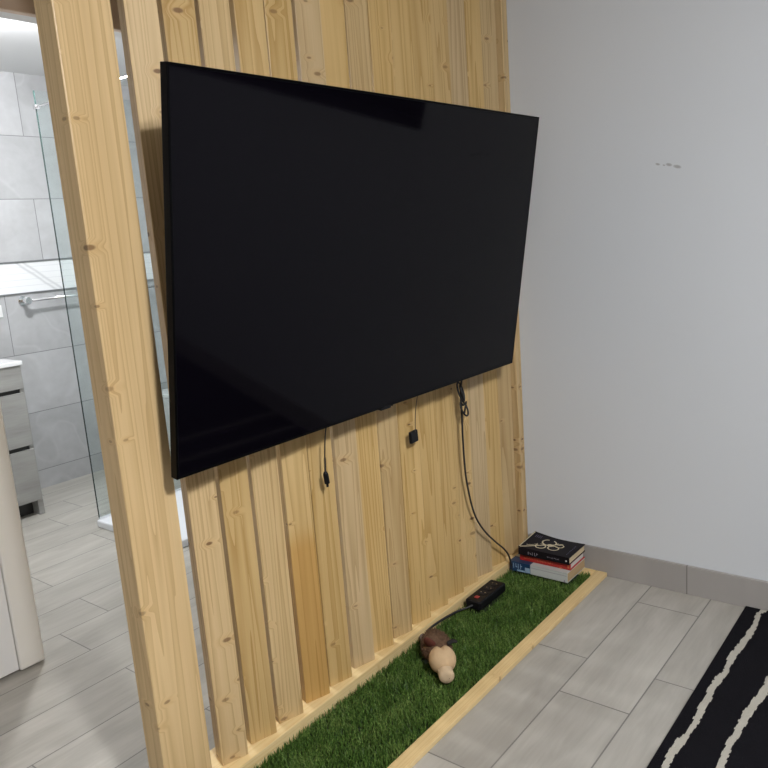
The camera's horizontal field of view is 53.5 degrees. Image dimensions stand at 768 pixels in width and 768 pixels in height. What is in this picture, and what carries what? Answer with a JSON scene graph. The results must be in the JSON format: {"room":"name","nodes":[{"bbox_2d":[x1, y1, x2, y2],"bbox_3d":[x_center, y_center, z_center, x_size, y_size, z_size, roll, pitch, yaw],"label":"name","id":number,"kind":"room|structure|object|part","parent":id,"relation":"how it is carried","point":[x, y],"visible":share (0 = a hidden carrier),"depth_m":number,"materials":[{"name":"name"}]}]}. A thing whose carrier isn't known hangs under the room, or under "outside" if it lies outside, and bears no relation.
{"room":"living room","nodes":[
{"label":"living room","id":0,"kind":"room"},
{"bbox_2d":[0,11,121,37],"bbox_3d":[-1.490,-0.175,2.220,0.123,2.395,6.030,5,14,38],"label":"wall","id":1,"kind":"structure","parent":0,"point":[5,15],"depth_m":2.52,"materials":[{"name":"white paint"}]},
{"bbox_2d":[0,568,18,677],"bbox_3d":[-1.571,0.031,2.003,0.102,2.062,0.896,5,14,38],"label":"door","id":2,"kind":"structure","parent":1,"relation":"in","point":[8,658],"depth_m":2.50,"materials":[{"name":"white paint"}]},
{"bbox_2d":[0,404,44,669],"bbox_3d":[-1.324,-0.087,2.420,0.161,2.110,0.087,5,14,38],"label":"trim","id":3,"kind":"structure","parent":1,"relation":"attached to","point":[14,565],"depth_m":2.50,"materials":[{"name":"white"}]},
{"bbox_2d":[0,0,120,32],"bbox_3d":[-0.894,-1.400,2.733,0.032,0.276,1.608,5,14,38],"label":"trim","id":4,"kind":"structure","parent":1,"relation":"attached to","point":[20,7],"depth_m":2.42,"materials":[{"name":"brown wood"}]},
{"bbox_2d":[0,18,127,85],"bbox_3d":[-0.098,-1.253,0.725,7.906,0.080,6.164,5,14,38],"label":"ceiling","id":5,"kind":"structure","parent":0,"point":[20,49],"depth_m":3.88,"materials":[{"name":"white paint"}]},
{"bbox_2d":[0,71,167,488],"bbox_3d":[-2.122,-0.569,4.479,0.119,2.395,3.082,5,14,38],"label":"wall","id":6,"kind":"structure","parent":0,"point":[36,334],"depth_m":4.52,"materials":[{"name":"grey tile"}]},
{"bbox_2d":[0,252,153,295],"bbox_3d":[-2.080,-0.622,4.432,0.021,0.184,3.082,5,14,38],"label":"trim","id":7,"kind":"structure","parent":6,"relation":"attached to","point":[143,252],"depth_m":4.48,"materials":[{"name":"silver metal"}]},
{"bbox_2d":[0,253,153,294],"bbox_3d":[-2.124,-0.626,4.466,0.123,0.181,3.082,5,14,38],"label":"trim","id":8,"kind":"structure","parent":6,"relation":"attached to","point":[24,277],"depth_m":4.48,"materials":[{"name":"white tile"}]},
{"bbox_2d":[18,285,154,305],"bbox_3d":[-1.766,-0.576,4.768,0.077,0.056,1.036,5,14,38],"label":"towel rail","id":9,"kind":"object","parent":6,"relation":"attached to","point":[22,300],"visible":0.44,"depth_m":4.42,"materials":[{"name":"silver metal"}]},
{"bbox_2d":[0,451,744,767],"bbox_3d":[0.085,1.163,1.197,7.906,0.067,6.164,5,14,38],"label":"floor","id":10,"kind":"structure","parent":0,"point":[608,684],"depth_m":2.36,"materials":[{"name":"grey tile"}]},
{"bbox_2d":[0,359,44,516],"bbox_3d":[-2.231,0.336,3.956,0.461,0.840,0.630,5,14,38],"label":"vanity cabinet","id":11,"kind":"object","parent":10,"relation":"on","point":[13,403],"visible":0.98,"depth_m":4.00,"materials":[{"name":"grey wood"}]},
{"bbox_2d":[0,359,21,368],"bbox_3d":[-2.261,-0.064,3.878,0.461,0.023,0.630,5,14,38],"label":"countertop","id":12,"kind":"structure","parent":11,"relation":"on","point":[4,363],"depth_m":3.95,"materials":[{"name":"white ceramic"}]},
{"bbox_3d":[-2.085,0.019,3.768,0.023,0.122,0.587,5,14,38],"label":"drawer","id":13,"kind":"part","parent":11,"relation":"part of","materials":[{"name":"grey wood"}]},
{"bbox_3d":[-2.068,0.239,3.811,0.023,0.284,0.587,5,14,38],"label":"drawer","id":14,"kind":"part","parent":11,"relation":"part of","materials":[{"name":"grey wood"}]},
{"bbox_3d":[-2.046,0.538,3.870,0.023,0.283,0.587,5,14,38],"label":"drawer","id":15,"kind":"part","parent":11,"relation":"part of","materials":[{"name":"grey wood"}]},
{"bbox_2d":[97,490,188,547],"bbox_3d":[-0.654,0.552,4.330,0.638,0.040,1.774,5,14,38],"label":"shower tray","id":16,"kind":"object","parent":10,"relation":"on","point":[105,523],"visible":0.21,"depth_m":3.81,"materials":[{"name":"white ceramic"}]},
{"bbox_2d":[33,76,180,519],"bbox_3d":[-0.804,-0.420,3.869,0.856,2.061,1.262,5,14,38],"label":"screen","id":17,"kind":"object","parent":16,"relation":"on","point":[35,106],"visible":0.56,"depth_m":3.63,"materials":[{"name":"clear glass"}]},
{"bbox_2d":[162,388,170,450],"bbox_3d":[-1.300,0.243,5.147,0.434,0.429,0.370,5,14,38],"label":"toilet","id":18,"kind":"object","parent":10,"relation":"on","point":[165,394],"visible":0.04,"depth_m":5.05,"materials":[{"name":"white ceramic"}]},
{"bbox_3d":[-1.300,0.047,5.096,0.395,0.026,0.370,5,14,38],"label":"lid","id":19,"kind":"part","parent":18,"relation":"part of","materials":[{"name":"white ceramic"}]},
{"bbox_2d":[33,0,527,767],"bbox_3d":[-0.080,-0.289,2.263,0.119,2.392,1.762,5,14,38],"label":"wall","id":20,"kind":"structure","parent":10,"relation":"on","point":[305,589],"depth_m":1.98,"materials":[{"name":"brown wood"}]},
{"bbox_3d":[-0.568,-0.128,1.627,0.066,2.392,0.128,5,14,38],"label":"post","id":21,"kind":"part","parent":20,"relation":"part of","materials":[{"name":"brown wood"}]},
{"bbox_2d":[160,61,538,479],"bbox_3d":[-0.005,-0.334,2.093,0.235,0.834,1.451,5,14,39],"label":"television","id":22,"kind":"object","parent":20,"relation":"attached to","point":[334,255],"visible":1,"depth_m":1.84,"materials":[{"name":"black"}]},
{"bbox_2d":[323,428,329,486],"bbox_3d":[-0.156,0.177,2.078,0.039,0.222,0.017,5,14,38],"label":"cable","id":23,"kind":"object","parent":22,"relation":"hanging from","point":[325,473],"visible":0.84,"depth_m":2.09,"materials":[{"name":"black plastic"}]},
{"bbox_2d":[409,396,417,443],"bbox_3d":[0.102,0.087,2.402,0.047,0.207,0.040,5,14,38],"label":"receiver","id":24,"kind":"object","parent":22,"relation":"hanging from","point":[413,435],"visible":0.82,"depth_m":2.42,"materials":[{"name":"black plastic"}]},
{"bbox_2d":[456,380,512,571],"bbox_3d":[0.376,0.340,2.773,0.036,0.872,0.309,5,14,38],"label":"cable","id":25,"kind":"object","parent":22,"relation":"hanging from","point":[461,393],"visible":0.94,"depth_m":2.65,"materials":[{"name":"black rubber"}]},
{"bbox_3d":[0.047,0.846,2.536,0.119,0.047,1.633,5,14,38],"label":"rail","id":26,"kind":"part","parent":20,"relation":"part of","materials":[{"name":"brown wood"}]},
{"bbox_2d":[254,568,589,767],"bbox_3d":[0.112,0.880,2.297,0.294,0.062,1.818,5,14,38],"label":"artificial turf","id":27,"kind":"object","parent":10,"relation":"on","point":[372,727],"depth_m":2.27,"materials":[{"name":"green plastic"}]},
{"bbox_2d":[419,627,457,682],"bbox_3d":[0.170,0.824,2.379,0.107,0.108,0.285,-7,11,-13],"label":"plush toy","id":28,"kind":"object","parent":27,"relation":"on","point":[436,646],"visible":1,"depth_m":2.29,"materials":[{"name":"brown fabric"}]},
{"bbox_3d":[0.223,0.803,2.630,0.226,0.023,0.029,-12,14,-36],"label":"cord","id":29,"kind":"part","parent":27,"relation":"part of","materials":[{"name":"black rubber"}]},
{"bbox_3d":[0.296,0.781,2.674,0.076,0.039,0.395,6,15,42],"label":"power strip","id":30,"kind":"part","parent":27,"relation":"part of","materials":[{"name":"plastic"}]},
{"bbox_2d":[510,554,584,582],"bbox_3d":[0.633,0.698,2.955,0.241,0.039,0.155,5,14,38],"label":"book","id":31,"kind":"object","parent":27,"relation":"on","point":[563,575],"visible":0.58,"depth_m":2.89,"materials":[{"name":"grey paper"}]},
{"bbox_3d":[0.540,0.703,2.961,0.088,0.038,0.048,5,14,38],"label":"spine panel","id":32,"kind":"part","parent":31,"relation":"part of","materials":[{"name":"blue paper"}]},
{"bbox_2d":[520,553,584,570],"bbox_3d":[0.652,0.663,2.950,0.210,0.028,0.133,4,14,37],"label":"book","id":33,"kind":"object","parent":31,"relation":"on","point":[581,557],"visible":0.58,"depth_m":2.90,"materials":[{"name":"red paper"}]},
{"bbox_2d":[518,531,584,564],"bbox_3d":[0.646,0.630,2.935,0.210,0.042,0.145,4,14,38],"label":"book","id":34,"kind":"object","parent":33,"relation":"on","point":[537,545],"visible":1,"depth_m":2.91,"materials":[{"name":"black paper"}]},
{"bbox_2d":[387,570,606,767],"bbox_3d":[0.261,0.908,2.213,0.043,0.017,1.863,5,14,38],"label":"board","id":35,"kind":"object","parent":10,"relation":"on","point":[447,721],"visible":1,"depth_m":2.27,"materials":[{"name":"brown wood"}]},
{"bbox_2d":[578,568,595,576],"bbox_3d":[0.692,0.720,3.008,0.287,0.017,0.046,5,14,38],"label":"board","id":36,"kind":"object","parent":10,"relation":"on","point":[591,571],"visible":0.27,"depth_m":2.93,"materials":[{"name":"brown wood"}]},
{"bbox_2d":[647,606,767,767],"bbox_3d":[1.015,1.111,0.901,1.802,0.009,2.996,5,14,38],"label":"rug","id":37,"kind":"object","parent":10,"relation":"on","point":[723,723],"visible":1,"depth_m":2.06,"materials":[{"name":"black fabric"}]},
{"bbox_2d":[478,590,487,594],"bbox_3d":[0.355,0.748,2.732,0.037,0.003,0.037,-4,11,2],"label":"socket","id":38,"kind":"object","parent":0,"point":[480,592],"depth_m":2.73,"materials":[{"name":"black plastic"}]},
{"bbox_2d":[484,585,493,589],"bbox_3d":[0.380,0.741,2.762,0.037,0.003,0.037,-4,11,2],"label":"socket","id":39,"kind":"object","parent":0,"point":[486,587],"depth_m":2.76,"materials":[{"name":"black plastic"}]},
{"bbox_2d":[489,581,499,585],"bbox_3d":[0.405,0.733,2.793,0.037,0.003,0.037,-4,11,2],"label":"socket","id":40,"kind":"object","parent":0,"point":[491,583],"depth_m":2.79,"materials":[{"name":"black plastic"}]},
{"bbox_2d":[506,0,767,580],"bbox_3d":[2.010,-0.359,1.805,5.833,2.395,0.147,5,14,38],"label":"wall","id":41,"kind":"structure","parent":0,"point":[643,300],"depth_m":2.61,"materials":[{"name":"white paint"}]},
{"bbox_2d":[529,533,767,610],"bbox_3d":[2.136,0.782,1.891,3.940,0.108,0.012,5,14,38],"label":"baseboard","id":42,"kind":"structure","parent":41,"relation":"attached to","point":[728,588],"depth_m":2.73,"materials":[{"name":"grey tile"}]}
]}

